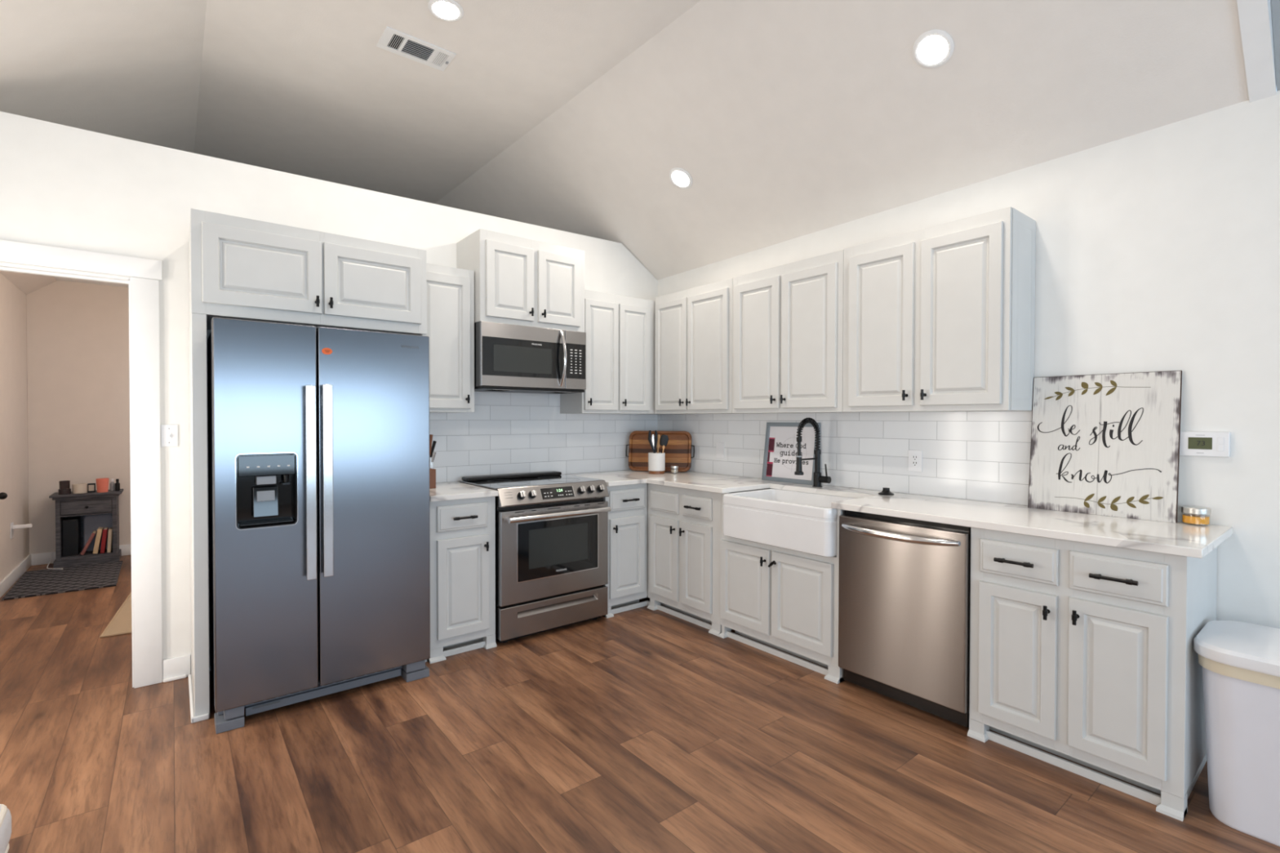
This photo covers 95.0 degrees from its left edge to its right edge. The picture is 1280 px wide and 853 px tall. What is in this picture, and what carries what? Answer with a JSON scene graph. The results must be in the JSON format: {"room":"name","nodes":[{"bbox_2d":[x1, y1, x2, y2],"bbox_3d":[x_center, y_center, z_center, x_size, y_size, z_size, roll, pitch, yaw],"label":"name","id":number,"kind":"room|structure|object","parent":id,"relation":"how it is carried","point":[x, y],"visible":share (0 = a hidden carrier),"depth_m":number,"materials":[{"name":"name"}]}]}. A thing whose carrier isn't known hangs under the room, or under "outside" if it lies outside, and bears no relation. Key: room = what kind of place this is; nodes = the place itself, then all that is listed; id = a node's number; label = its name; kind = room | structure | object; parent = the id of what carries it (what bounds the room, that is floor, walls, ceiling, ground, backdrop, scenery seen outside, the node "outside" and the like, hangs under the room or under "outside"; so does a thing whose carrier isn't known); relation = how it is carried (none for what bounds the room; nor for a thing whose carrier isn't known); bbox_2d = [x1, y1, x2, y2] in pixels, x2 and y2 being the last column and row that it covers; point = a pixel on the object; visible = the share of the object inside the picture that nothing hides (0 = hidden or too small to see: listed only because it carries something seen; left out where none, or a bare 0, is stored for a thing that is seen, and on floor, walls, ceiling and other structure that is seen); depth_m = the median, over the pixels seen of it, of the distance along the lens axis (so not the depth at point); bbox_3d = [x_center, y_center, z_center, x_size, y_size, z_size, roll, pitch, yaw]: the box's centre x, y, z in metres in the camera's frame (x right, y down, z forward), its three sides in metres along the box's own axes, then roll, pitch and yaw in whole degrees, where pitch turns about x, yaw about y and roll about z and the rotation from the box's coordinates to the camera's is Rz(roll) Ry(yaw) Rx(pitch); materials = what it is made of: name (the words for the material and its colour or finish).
{"room":"kitchen","nodes":[
{"label":"kitchen","id":0,"kind":"room"},
{"bbox_2d":[0,272,29,582],"bbox_3d":[-4.450,-0.024,3.869,0.099,2.600,3.730,0,1,-39],"label":"wall","id":1,"kind":"structure","parent":0,"point":[14,464],"depth_m":4.80,"materials":[{"name":"paint"}]},
{"bbox_2d":[0,492,7,499],"bbox_3d":[-4.613,0.501,4.225,0.081,0.052,0.052,0,1,-39],"label":"door knob","id":2,"kind":"object","parent":1,"relation":"attached to","point":[3,495],"visible":1,"depth_m":4.22,"materials":[{"name":"black metal"}]},
{"bbox_2d":[0,554,31,598],"bbox_3d":[-4.372,1.223,3.877,0.016,0.104,3.600,0,1,-39],"label":"baseboard","id":3,"kind":"structure","parent":1,"relation":"attached to","point":[15,575],"depth_m":4.74,"materials":[{"name":"paint"}]},
{"bbox_2d":[10,522,31,538],"bbox_3d":[-5.012,0.837,4.756,0.115,0.125,0.090,0,1,-39],"label":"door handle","id":4,"kind":"object","parent":1,"relation":"attached to","point":[13,526],"visible":1,"depth_m":4.73,"materials":[{"name":"white plastic"}]},
{"bbox_2d":[0,271,57,294],"bbox_3d":[-4.300,-1.243,3.908,0.200,0.157,3.628,0,1,-39],"label":"ceiling","id":5,"kind":"structure","parent":0,"point":[28,283],"depth_m":5.02,"materials":[{"name":"paint"}]},
{"bbox_2d":[26,280,130,554],"bbox_3d":[-4.780,-0.050,5.927,1.950,2.600,0.100,0,1,-39],"label":"wall","id":6,"kind":"structure","parent":0,"point":[78,378],"depth_m":5.47,"materials":[{"name":"paint"}]},
{"bbox_2d":[31,544,131,565],"bbox_3d":[-4.787,1.198,5.863,1.838,0.104,0.016,0,1,-39],"label":"baseboard","id":7,"kind":"structure","parent":6,"relation":"attached to","point":[42,558],"depth_m":5.36,"materials":[{"name":"paint"}]},
{"bbox_2d":[54,276,128,287],"bbox_3d":[-3.044,-1.377,5.003,3.970,0.080,3.780,0,1,-39],"label":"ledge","id":8,"kind":"object","parent":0,"point":[60,278],"depth_m":5.46,"materials":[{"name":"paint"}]},
{"bbox_2d":[0,111,657,671],"bbox_3d":[-1.635,-0.094,3.651,4.470,2.752,0.120,0,1,-39],"label":"wall","id":9,"kind":"structure","parent":0,"point":[63,186],"depth_m":2.99,"materials":[{"name":"paint"}]},
{"bbox_2d":[0,262,133,687],"bbox_3d":[-2.855,0.282,2.685,0.814,2.018,0.126,0,1,-39],"label":"trim","id":10,"kind":"structure","parent":9,"relation":"attached to","point":[3,267],"depth_m":2.85,"materials":[{"name":"paint"}]},
{"bbox_2d":[0,240,162,280],"bbox_3d":[-2.807,-0.777,2.612,1.052,0.095,0.025,0,1,-39],"label":"trim","id":11,"kind":"structure","parent":9,"relation":"attached to","point":[12,252],"depth_m":2.74,"materials":[{"name":"paint"}]},
{"bbox_2d":[129,276,162,688],"bbox_3d":[-2.451,0.279,2.914,0.109,2.022,0.019,0,1,-39],"label":"trim","id":12,"kind":"structure","parent":9,"relation":"attached to","point":[144,292],"depth_m":2.91,"materials":[{"name":"paint"}]},
{"bbox_2d":[160,424,177,446],"bbox_3d":[-2.381,0.046,2.969,0.068,0.111,0.018,0,1,-39],"label":"wall switch","id":13,"kind":"object","parent":9,"relation":"attached to","point":[169,433],"visible":1,"depth_m":2.97,"materials":[{"name":"white plastic"}]},
{"bbox_2d":[162,654,191,682],"bbox_3d":[-2.362,1.234,2.992,0.112,0.110,0.029,0,1,-39],"label":"baseboard","id":14,"kind":"structure","parent":9,"relation":"attached to","point":[176,668],"depth_m":2.99,"materials":[{"name":"paint"}]},
{"bbox_2d":[426,262,474,412],"bbox_3d":[-1.262,-0.529,3.632,0.389,0.880,0.361,0,1,-39],"label":"upper cabinet","id":15,"kind":"object","parent":9,"relation":"attached to","point":[450,290],"visible":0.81,"depth_m":3.55,"materials":[{"name":"paint"}]},
{"bbox_2d":[456,228,584,332],"bbox_3d":[-0.782,-0.935,3.961,0.765,0.565,0.436,0,1,-39],"label":"upper cabinet","id":16,"kind":"object","parent":9,"relation":"attached to","point":[518,281],"visible":0.96,"depth_m":3.78,"materials":[{"name":"paint"}]},
{"bbox_2d":[474,320,586,394],"bbox_3d":[-0.775,-0.442,3.950,0.766,0.417,0.460,0,1,-39],"label":"microwave","id":17,"kind":"object","parent":9,"relation":"attached to","point":[508,357],"visible":0.98,"depth_m":3.79,"materials":[{"name":"metal"}]},
{"bbox_2d":[429,391,657,482],"bbox_3d":[-0.691,-0.147,4.322,2.142,1.015,0.006,0,1,-39],"label":"backsplash","id":18,"kind":"structure","parent":9,"relation":"attached to","point":[505,433],"depth_m":4.22,"materials":[{"name":"tile"}]},
{"bbox_2d":[560,289,655,413],"bbox_3d":[-0.114,-0.538,4.547,0.952,0.878,0.361,0,1,-39],"label":"upper cabinet","id":19,"kind":"object","parent":9,"relation":"attached to","point":[620,330],"visible":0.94,"depth_m":4.33,"materials":[{"name":"paint"}]},
{"bbox_2d":[0,0,1248,279],"bbox_3d":[-1.704,-1.682,3.817,4.590,1.155,7.500,0,1,-39],"label":"ceiling","id":20,"kind":"structure","parent":0,"point":[787,120],"depth_m":3.12,"materials":[{"name":"paint"}]},
{"bbox_2d":[376,26,456,71],"bbox_3d":[-1.214,-2.045,3.191,0.364,0.014,0.198,0,1,-39],"label":"ceiling vent","id":21,"kind":"object","parent":20,"relation":"in","point":[394,41],"visible":1,"depth_m":3.18,"materials":[{"name":"metal"}]},
{"bbox_2d":[427,0,463,21],"bbox_3d":[-0.952,-2.042,2.877,0.168,0.010,0.168,0,1,-39],"label":"recessed light","id":22,"kind":"object","parent":20,"relation":"in","point":[444,10],"visible":1,"depth_m":2.87,"materials":[{"name":"paint"}]},
{"bbox_2d":[669,167,692,188],"bbox_3d":[0.268,-1.634,3.862,0.143,0.094,0.168,0,1,-39],"label":"ceiling light","id":23,"kind":"object","parent":20,"relation":"attached to","point":[679,177],"visible":1,"depth_m":3.85,"materials":[{"name":"paint"}]},
{"bbox_2d":[911,29,954,68],"bbox_3d":[1.280,-1.649,2.564,0.143,0.094,0.168,0,1,-39],"label":"ceiling light","id":24,"kind":"object","parent":20,"relation":"attached to","point":[933,48],"visible":1,"depth_m":2.56,"materials":[{"name":"paint"}]},
{"bbox_2d":[0,555,1279,852],"bbox_3d":[-0.802,1.369,1.635,6.300,0.120,12.500,0,1,-39],"label":"floor","id":25,"kind":"structure","parent":0,"point":[641,730],"depth_m":2.28,"materials":[{"name":"brown wood"}]},
{"bbox_2d":[0,804,11,852],"bbox_3d":[-1.515,1.089,0.925,0.642,0.455,0.664,0,1,-39],"label":"ottoman","id":26,"kind":"object","parent":25,"relation":"on","point":[5,814],"visible":1,"depth_m":1.31,"materials":[{"name":"fabric"}]},
{"bbox_2d":[1,560,122,600],"bbox_3d":[-4.720,1.257,4.851,0.635,0.012,1.015,0,1,-39],"label":"floor mat","id":27,"kind":"object","parent":25,"relation":"on","point":[98,575],"visible":1,"depth_m":4.76,"materials":[{"name":"grey fabric"}]},
{"bbox_2d":[46,552,62,568],"bbox_3d":[-5.223,1.201,5.207,0.400,0.092,0.078,1,1,35],"label":"power cord","id":28,"kind":"object","parent":27,"relation":"on","point":[51,553],"visible":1,"depth_m":5.18,"materials":[{"name":"white plastic"}]},
{"bbox_2d":[48,488,123,568],"bbox_3d":[-5.080,0.930,5.403,0.475,0.652,0.315,0,1,-39],"label":"nightstand","id":29,"kind":"object","parent":25,"relation":"on","point":[71,504],"visible":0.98,"depth_m":5.31,"materials":[{"name":"grey wood"}]},
{"bbox_2d":[57,480,71,494],"bbox_3d":[-5.153,0.546,5.254,0.084,0.118,0.084,0,1,-39],"label":"tumbler","id":30,"kind":"object","parent":29,"relation":"on","point":[64,486],"visible":1,"depth_m":5.23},
{"bbox_2d":[62,515,80,556],"bbox_3d":[-5.190,1.000,5.358,0.105,0.328,0.200,0,1,-39],"label":"speaker box","id":31,"kind":"object","parent":29,"relation":"in","point":[71,526],"visible":1,"depth_m":5.29,"materials":[{"name":"black plastic"}]},
{"bbox_2d":[71,483,87,493],"bbox_3d":[-5.076,0.563,5.315,0.100,0.084,0.100,0,1,-39],"label":"candle","id":32,"kind":"object","parent":29,"relation":"on","point":[79,488],"visible":1,"depth_m":5.28,"materials":[{"name":"beige wax"}]},
{"bbox_2d":[80,530,97,555],"bbox_3d":[-5.047,1.065,5.371,0.104,0.196,0.131,0,1,-39],"label":"book","id":33,"kind":"object","parent":29,"relation":"in","point":[94,532],"visible":1,"depth_m":5.32,"materials":[{"name":"red paper"}]},
{"bbox_2d":[87,483,95,492],"bbox_3d":[-5.035,0.563,5.385,0.054,0.082,0.032,0,1,-39],"label":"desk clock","id":34,"kind":"object","parent":29,"relation":"on","point":[91,486],"visible":1,"depth_m":5.37,"materials":[{"name":"black plastic"}]},
{"bbox_2d":[83,513,112,551],"bbox_3d":[-5.093,0.988,5.521,0.210,0.348,0.083,0,1,-39],"label":"pouch","id":35,"kind":"object","parent":29,"relation":"in","point":[91,523],"visible":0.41,"depth_m":5.47,"materials":[{"name":"grey fabric"}]},
{"bbox_2d":[93,527,103,553],"bbox_3d":[-4.998,1.050,5.410,0.066,0.224,0.131,0,1,-39],"label":"book","id":36,"kind":"object","parent":29,"relation":"in","point":[99,535],"visible":1,"depth_m":5.36,"materials":[{"name":"beige paper"}]},
{"bbox_2d":[95,478,109,493],"bbox_3d":[-4.943,0.541,5.395,0.090,0.125,0.090,0,1,-39],"label":"tumbler","id":37,"kind":"object","parent":29,"relation":"on","point":[102,484],"visible":1,"depth_m":5.37,"materials":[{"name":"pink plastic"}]},
{"bbox_2d":[100,527,108,553],"bbox_3d":[-4.965,1.054,5.437,0.050,0.218,0.131,0,1,-39],"label":"book","id":38,"kind":"object","parent":29,"relation":"in","point":[104,535],"visible":1,"depth_m":5.39,"materials":[{"name":"red paper"}]},
{"bbox_2d":[106,527,112,552],"bbox_3d":[-4.933,1.056,5.462,0.037,0.212,0.131,0,1,-39],"label":"book","id":39,"kind":"object","parent":29,"relation":"in","point":[110,530],"visible":0.91,"depth_m":5.41,"materials":[{"name":"beige paper"}]},
{"bbox_2d":[110,479,115,491],"bbox_3d":[-4.944,0.547,5.497,0.036,0.111,0.036,0,1,-39],"label":"bottle","id":40,"kind":"object","parent":29,"relation":"on","point":[112,484],"visible":1,"depth_m":5.49,"materials":[{"name":"grey glass"}]},
{"bbox_2d":[115,479,119,491],"bbox_3d":[-4.896,0.547,5.497,0.036,0.111,0.036,0,1,-39],"label":"bottle","id":41,"kind":"object","parent":29,"relation":"on","point":[117,484],"visible":1,"depth_m":5.49,"materials":[{"name":"black glass"}]},
{"bbox_2d":[99,591,131,637],"bbox_3d":[-3.254,1.264,4.494,1.069,0.011,1.556,0,1,-33],"label":"area rug","id":42,"kind":"object","parent":25,"relation":"on","point":[121,623],"visible":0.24,"depth_m":3.80,"materials":[{"name":"beige fabric"}]},
{"bbox_2d":[188,208,426,723],"bbox_3d":[-1.728,0.168,3.082,1.028,2.243,0.655,0,1,-39],"label":"tall cabinet","id":43,"kind":"object","parent":25,"relation":"on","point":[240,268],"visible":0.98,"depth_m":2.73,"materials":[{"name":"paint"}]},
{"bbox_2d":[207,317,430,733],"bbox_3d":[-1.643,0.413,3.001,0.900,1.754,0.796,0,1,-39],"label":"refrigerator","id":44,"kind":"object","parent":25,"relation":"on","point":[318,437],"visible":1,"depth_m":2.68,"materials":[{"name":"metal"}]},
{"bbox_2d":[426,496,497,663],"bbox_3d":[-1.167,0.844,3.526,0.387,0.882,0.661,0,1,-39],"label":"base cabinet","id":45,"kind":"object","parent":25,"relation":"on","point":[463,531],"visible":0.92,"depth_m":3.29,"materials":[{"name":"paint"}]},
{"bbox_2d":[429,481,497,502],"bbox_3d":[-1.174,0.386,3.529,0.392,0.031,0.642,0,1,-39],"label":"countertop","id":46,"kind":"structure","parent":45,"relation":"on","point":[451,491],"depth_m":3.36,"materials":[{"name":"stone"}]},
{"bbox_2d":[429,468,435,488],"bbox_3d":[-1.296,0.312,3.523,0.105,0.116,0.110,0,1,-39],"label":"knife block","id":47,"kind":"object","parent":46,"relation":"on","point":[432,471],"visible":0.34,"depth_m":3.50,"materials":[{"name":"brown wood"}]},
{"bbox_2d":[429,434,432,468],"bbox_3d":[-1.268,0.151,3.550,0.030,0.206,0.020,0,1,-39],"label":"kitchen knife","id":48,"kind":"object","parent":47,"relation":"on","point":[430,435],"visible":0.64,"depth_m":3.54,"materials":[{"name":"brown wood"}]},
{"bbox_2d":[430,440,436,468],"bbox_3d":[-1.262,0.170,3.574,0.046,0.167,0.020,0,1,-39],"label":"kitchen knife","id":49,"kind":"object","parent":47,"relation":"on","point":[433,442],"visible":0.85,"depth_m":3.57,"materials":[{"name":"metal"}]},
{"bbox_2d":[431,451,435,468],"bbox_3d":[-1.245,0.203,3.537,0.033,0.102,0.020,0,1,-39],"label":"kitchen knife","id":50,"kind":"object","parent":47,"relation":"on","point":[433,455],"visible":1,"depth_m":3.53,"materials":[{"name":"metal"}]},
{"bbox_2d":[458,471,611,643],"bbox_3d":[-0.682,0.806,3.858,0.773,0.949,0.702,0,1,-39],"label":"range","id":51,"kind":"object","parent":25,"relation":"on","point":[552,526],"visible":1,"depth_m":3.62,"materials":[{"name":"metal"}]},
{"bbox_2d":[458,474,602,490],"bbox_3d":[-0.720,0.369,3.901,0.773,0.026,0.569,0,1,-39],"label":"cooktop","id":52,"kind":"object","parent":51,"relation":"in","point":[518,481],"depth_m":3.83,"materials":[{"name":"glass"}]},
{"bbox_2d":[601,483,648,617],"bbox_3d":[-0.024,0.834,4.438,0.962,0.882,0.661,0,1,-39],"label":"base cabinet","id":53,"kind":"object","parent":25,"relation":"on","point":[628,518],"visible":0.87,"depth_m":4.02,"materials":[{"name":"paint"}]},
{"bbox_2d":[566,470,1232,558],"bbox_3d":[0.851,0.391,3.338,0.966,0.031,3.466,0,1,-39],"label":"countertop","id":54,"kind":"structure","parent":53,"relation":"on","point":[1180,538],"depth_m":2.57,"materials":[{"name":"stone"}]},
{"bbox_2d":[648,452,665,474],"bbox_3d":[0.128,0.281,4.492,0.129,0.159,0.129,0,1,-39],"label":"utensil crock","id":55,"kind":"object","parent":54,"relation":"on","point":[656,461],"visible":0.97,"depth_m":4.44,"materials":[{"name":"ceramic"}]},
{"bbox_2d":[648,430,657,453],"bbox_3d":[0.098,0.165,4.491,0.076,0.274,0.024,0,1,-1],"label":"tongs","id":56,"kind":"object","parent":55,"relation":"in","point":[654,450],"visible":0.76,"depth_m":4.48,"materials":[{"name":"silver metal"}]},
{"bbox_2d":[651,434,654,448],"bbox_3d":[0.103,0.184,4.520,0.037,0.246,0.011,0,1,-3],"label":"serving spoon","id":57,"kind":"object","parent":55,"relation":"in","point":[652,435],"visible":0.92,"depth_m":4.52,"materials":[{"name":"metal"}]},
{"bbox_2d":[656,434,660,453],"bbox_3d":[0.142,0.184,4.508,0.038,0.246,0.014,0,1,-16],"label":"wooden spoon","id":58,"kind":"object","parent":55,"relation":"in","point":[658,446],"visible":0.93,"depth_m":4.50,"materials":[{"name":"brown wood"}]},
{"bbox_2d":[659,434,668,453],"bbox_3d":[0.179,0.184,4.476,0.073,0.248,0.012,0,1,8],"label":"spatula","id":59,"kind":"object","parent":55,"relation":"in","point":[664,439],"visible":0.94,"depth_m":4.47,"materials":[{"name":"black plastic"}]},
{"bbox_2d":[625,431,694,471],"bbox_3d":[0.158,0.196,4.665,0.556,0.321,0.079,0,1,12],"label":"serving tray","id":60,"kind":"object","parent":54,"relation":"on","point":[677,451],"visible":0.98,"depth_m":4.66,"materials":[{"name":"brown wood"}]},
{"bbox_2d":[670,465,678,472],"bbox_3d":[0.265,0.331,4.513,0.062,0.058,0.062,0,1,-39],"label":"candle jar","id":61,"kind":"object","parent":54,"relation":"on","point":[671,466],"visible":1,"depth_m":4.49,"materials":[{"name":"silver glass"}]},
{"bbox_2d":[722,488,856,557],"bbox_3d":[0.905,0.531,3.374,0.492,0.248,0.744,0,1,-39],"label":"sink","id":62,"kind":"object","parent":54,"relation":"in","point":[806,522],"visible":0.78,"depth_m":3.22,"materials":[{"name":"ceramic"}]},
{"bbox_2d":[761,422,821,484],"bbox_3d":[0.993,0.172,3.881,0.065,0.397,0.424,0,1,-39],"label":"framed print","id":63,"kind":"object","parent":54,"relation":"on","point":[780,449],"visible":0.84,"depth_m":3.90,"materials":[{"name":"white paper"}]},
{"bbox_2d":[794,417,831,487],"bbox_3d":[1.043,0.159,3.549,0.242,0.427,0.115,0,1,-39],"label":"faucet","id":64,"kind":"object","parent":54,"relation":"on","point":[818,478],"visible":1,"depth_m":3.58,"materials":[{"name":"black metal"}]},
{"bbox_2d":[878,487,893,495],"bbox_3d":[1.368,0.358,3.259,0.082,0.037,0.082,0,1,-39],"label":"stopper","id":65,"kind":"object","parent":54,"relation":"on","point":[886,491],"visible":1,"depth_m":3.24,"materials":[{"name":"black metal"}]},
{"bbox_2d":[1027,370,1182,523],"bbox_3d":[2.024,0.078,2.584,0.076,0.619,0.524,0,1,-39],"label":"wooden sign","id":66,"kind":"object","parent":54,"relation":"on","point":[1102,444],"visible":1,"depth_m":2.55,"materials":[{"name":"white wood"}]},
{"bbox_2d":[1181,506,1211,524],"bbox_3d":[2.211,0.355,2.334,0.086,0.068,0.086,0,1,-39],"label":"jar","id":67,"kind":"object","parent":54,"relation":"on","point":[1192,518],"visible":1,"depth_m":2.31,"materials":[{"name":"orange glass"}]},
{"bbox_2d":[647,483,772,636],"bbox_3d":[0.475,0.839,4.057,0.661,0.882,0.741,0,1,-39],"label":"base cabinet","id":68,"kind":"object","parent":25,"relation":"on","point":[684,525],"visible":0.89,"depth_m":3.83,"materials":[{"name":"paint"}]},
{"bbox_2d":[718,493,844,684],"bbox_3d":[0.963,0.847,3.445,0.660,0.882,0.823,0,1,-39],"label":"base cabinet","id":69,"kind":"object","parent":25,"relation":"on","point":[785,600],"visible":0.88,"depth_m":3.22,"materials":[{"name":"paint"}]},
{"bbox_2d":[838,510,970,728],"bbox_3d":[1.376,0.858,2.854,0.649,0.872,0.604,0,1,-39],"label":"dishwasher","id":70,"kind":"object","parent":25,"relation":"on","point":[904,584],"visible":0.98,"depth_m":2.66,"materials":[{"name":"metal"}]},
{"bbox_2d":[967,527,1217,822],"bbox_3d":[1.813,0.862,2.379,0.661,0.882,0.673,0,1,-39],"label":"base cabinet","id":71,"kind":"object","parent":25,"relation":"on","point":[1084,654],"visible":0.96,"depth_m":2.14,"materials":[{"name":"paint"}]},
{"bbox_2d":[1193,620,1279,846],"bbox_3d":[2.106,1.005,1.928,0.416,0.606,0.393,0,1,-39],"label":"trash can","id":72,"kind":"object","parent":25,"relation":"on","point":[1240,661],"visible":1,"depth_m":1.88,"materials":[{"name":"plastic"}]},
{"bbox_2d":[657,90,1279,628],"bbox_3d":[1.506,-0.021,3.394,0.120,2.620,12.200,0,1,-39],"label":"wall","id":73,"kind":"structure","parent":0,"point":[1157,249],"depth_m":2.40,"materials":[{"name":"paint"}]},
{"bbox_2d":[654,278,735,413],"bbox_3d":[0.462,-0.545,4.308,0.361,0.900,0.802,0,1,-39],"label":"upper cabinet","id":74,"kind":"object","parent":73,"relation":"attached to","point":[693,370],"visible":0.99,"depth_m":4.17,"materials":[{"name":"paint"}]},
{"bbox_2d":[732,249,843,413],"bbox_3d":[0.970,-0.539,3.671,0.361,0.904,0.823,0,1,-39],"label":"upper cabinet","id":75,"kind":"object","parent":73,"relation":"attached to","point":[788,325],"visible":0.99,"depth_m":3.53,"materials":[{"name":"paint"}]},
{"bbox_2d":[657,411,1031,505],"bbox_3d":[1.020,0.139,3.903,0.006,0.456,2.788,0,1,-39],"label":"backsplash","id":76,"kind":"structure","parent":73,"relation":"attached to","point":[974,455],"depth_m":3.34,"materials":[{"name":"tile"}]},
{"bbox_2d":[715,442,724,458],"bbox_3d":[0.604,0.180,4.416,0.006,0.120,0.080,0,1,-39],"label":"wall switch","id":77,"kind":"object","parent":76,"relation":"attached to","point":[719,446],"visible":1,"depth_m":4.41,"materials":[{"name":"white plastic"}]},
{"bbox_2d":[908,449,922,471],"bbox_3d":[1.528,0.191,3.256,0.008,0.119,0.076,0,1,-39],"label":"wall outlet","id":78,"kind":"object","parent":76,"relation":"attached to","point":[915,457],"visible":1,"depth_m":3.25,"materials":[{"name":"white plastic"}]},
{"bbox_2d":[911,454,918,467],"bbox_3d":[1.526,0.191,3.255,0.002,0.071,0.036,0,1,-39],"label":"receptacle","id":79,"kind":"object","parent":78,"relation":"attached to","point":[914,457],"depth_m":3.25,"materials":[{"name":"white plastic"}]},
{"bbox_2d":[842,206,1035,412],"bbox_3d":[1.488,-0.532,3.021,0.361,0.908,0.837,0,1,-39],"label":"upper cabinet","id":80,"kind":"object","parent":73,"relation":"attached to","point":[940,317],"visible":1,"depth_m":2.83,"materials":[{"name":"paint"}]},
{"bbox_2d":[1179,431,1231,457],"bbox_3d":[2.249,0.070,2.344,0.028,0.099,0.154,0,1,-39],"label":"thermostat","id":81,"kind":"object","parent":73,"relation":"attached to","point":[1211,444],"visible":0.99,"depth_m":2.33,"materials":[{"name":"white plastic"}]},
{"bbox_2d":[1236,0,1276,102],"bbox_3d":[0.656,-2.133,0.852,4.350,1.895,0.070,0,1,-39],"label":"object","id":82,"kind":"structure","parent":73,"relation":"attached to","point":[1255,21],"depth_m":2.10,"materials":[{"name":"paint"}]},
{"bbox_2d":[1271,0,1279,91],"bbox_3d":[2.122,-2.126,-0.986,4.590,2.060,4.629,0,1,-39],"label":"ceiling","id":83,"kind":"structure","parent":0,"point":[1275,4],"depth_m":2.10,"materials":[{"name":"paint"}]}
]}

